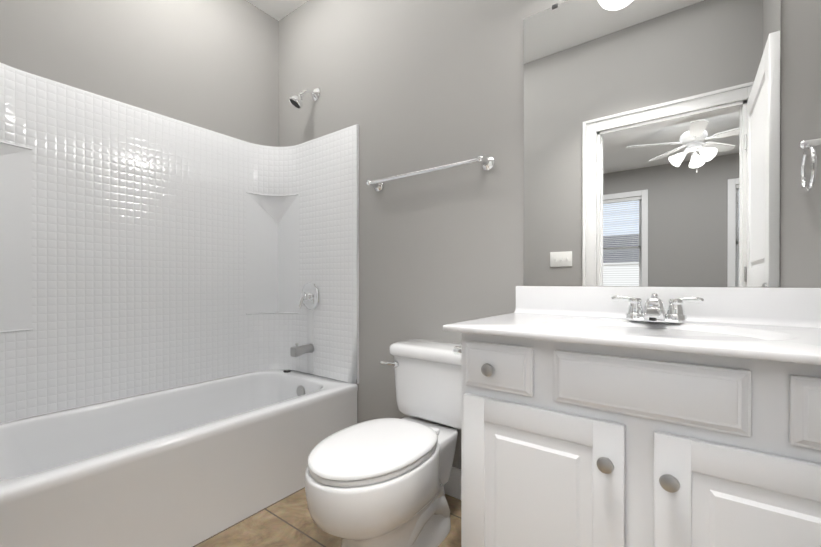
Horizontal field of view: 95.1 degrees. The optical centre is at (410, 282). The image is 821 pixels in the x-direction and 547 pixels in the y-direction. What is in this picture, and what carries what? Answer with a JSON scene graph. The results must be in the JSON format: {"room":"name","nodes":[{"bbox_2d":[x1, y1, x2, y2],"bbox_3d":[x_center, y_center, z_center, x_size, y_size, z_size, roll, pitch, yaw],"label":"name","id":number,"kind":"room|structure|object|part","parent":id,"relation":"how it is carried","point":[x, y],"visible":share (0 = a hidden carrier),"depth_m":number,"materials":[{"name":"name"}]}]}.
{"room":"bathroom","nodes":[
{"label":"bathroom","id":0,"kind":"room"},
{"bbox_2d":[0,0,278,146],"bbox_3d":[-1.412,-0.402,2.014,0.120,2.800,1.524,0,0,37],"label":"wall","id":1,"kind":"structure","parent":0,"point":[212,65],"depth_m":2.03,"materials":[{"name":"grey paint"}]},
{"bbox_2d":[246,0,307,20],"bbox_3d":[-0.313,-1.850,1.191,2.860,0.100,1.764,0,0,37],"label":"ceiling","id":2,"kind":"structure","parent":0,"point":[278,10],"depth_m":2.45,"materials":[{"name":"white paint"}]},
{"bbox_2d":[193,487,460,546],"bbox_3d":[-0.295,1.050,1.222,2.860,0.100,1.704,0,0,37],"label":"floor","id":3,"kind":"structure","parent":0,"point":[287,521],"depth_m":1.51,"materials":[{"name":"tile"}]},
{"bbox_2d":[0,63,358,546],"bbox_3d":[-1.055,-0.110,1.748,0.768,2.218,1.523,0,0,37],"label":"bathtub","id":4,"kind":"object","parent":3,"relation":"on","point":[179,333],"visible":1,"depth_m":1.83,"materials":[{"name":"white plastic"}]},
{"bbox_2d":[246,385,305,458],"bbox_3d":[-0.759,0.775,2.121,0.097,0.322,0.322,0,0,37],"label":"tub","id":5,"kind":"object","parent":4,"relation":"in","point":[298,390],"depth_m":2.24,"materials":[{"name":"white ceramic"}]},
{"bbox_2d":[305,339,460,546],"bbox_3d":[-0.049,0.638,1.446,0.463,0.722,0.796,0,0,37],"label":"toilet","id":6,"kind":"object","parent":3,"relation":"on","point":[380,482],"visible":0.94,"depth_m":1.29,"materials":[{"name":"white ceramic"}]},
{"bbox_3d":[-0.119,0.580,1.340,0.366,0.048,0.534,0,0,37],"label":"seat","id":7,"kind":"part","parent":6,"relation":"part of","materials":[{"name":"white plastic"}]},
{"bbox_3d":[-0.094,0.367,1.701,0.087,0.032,0.032,0,0,37],"label":"lever","id":8,"kind":"part","parent":6,"relation":"part of","materials":[{"name":"silver metal"}]},
{"bbox_3d":[0.129,0.438,1.673,0.448,0.322,0.219,0,0,37],"label":"tank","id":9,"kind":"part","parent":6,"relation":"part of","materials":[{"name":"white ceramic"}]},
{"bbox_2d":[443,286,820,546],"bbox_3d":[0.628,0.507,1.072,0.952,0.986,0.592,0,0,37],"label":"bathroom vanity","id":10,"kind":"object","parent":3,"relation":"on","point":[596,416],"visible":1,"depth_m":0.90,"materials":[{"name":"white paint"}]},
{"bbox_2d":[611,293,703,323],"bbox_3d":[0.764,0.079,1.177,0.247,0.089,0.127,0,0,37],"label":"faucet","id":11,"kind":"object","parent":10,"relation":"on","point":[654,312],"depth_m":1.17,"materials":[{"name":"grey metal"}]},
{"bbox_2d":[279,0,820,468],"bbox_3d":[0.178,-0.402,1.853,2.860,2.800,0.120,0,0,37],"label":"wall","id":12,"kind":"structure","parent":0,"point":[407,86],"depth_m":1.82,"materials":[{"name":"grey paint"}]},
{"bbox_2d":[366,155,494,191],"bbox_3d":[0.058,-0.526,1.809,0.708,0.068,0.092,0,0,37],"label":"towel rail","id":13,"kind":"object","parent":12,"relation":"attached to","point":[487,163],"visible":1,"depth_m":1.72,"materials":[{"name":"silver metal"}]},
{"bbox_2d":[444,467,460,499],"bbox_3d":[0.084,0.931,1.842,0.937,0.135,0.016,0,0,37],"label":"baseboard","id":14,"kind":"structure","parent":12,"relation":"attached to","point":[452,486],"depth_m":1.73,"materials":[{"name":"white"}]},
{"bbox_2d":[523,0,780,286],"bbox_3d":[0.778,-0.542,1.324,0.770,1.108,0.010,0,0,37],"label":"mirror","id":15,"kind":"object","parent":12,"relation":"attached to","point":[651,142],"visible":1,"depth_m":1.28,"materials":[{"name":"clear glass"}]},
{"bbox_3d":[0.785,-0.398,0.376,0.120,2.800,1.524,0,0,37],"label":"wall","id":16,"kind":"structure","parent":0,"visible":0},
{"bbox_2d":[800,138,820,192],"bbox_3d":[1.099,-0.322,0.987,0.106,0.158,0.126,0,0,37],"label":"towel ring","id":17,"kind":"object","parent":16,"relation":"attached to","point":[809,144],"visible":0.96,"depth_m":1.00,"materials":[{"name":"silver metal"}]}
]}

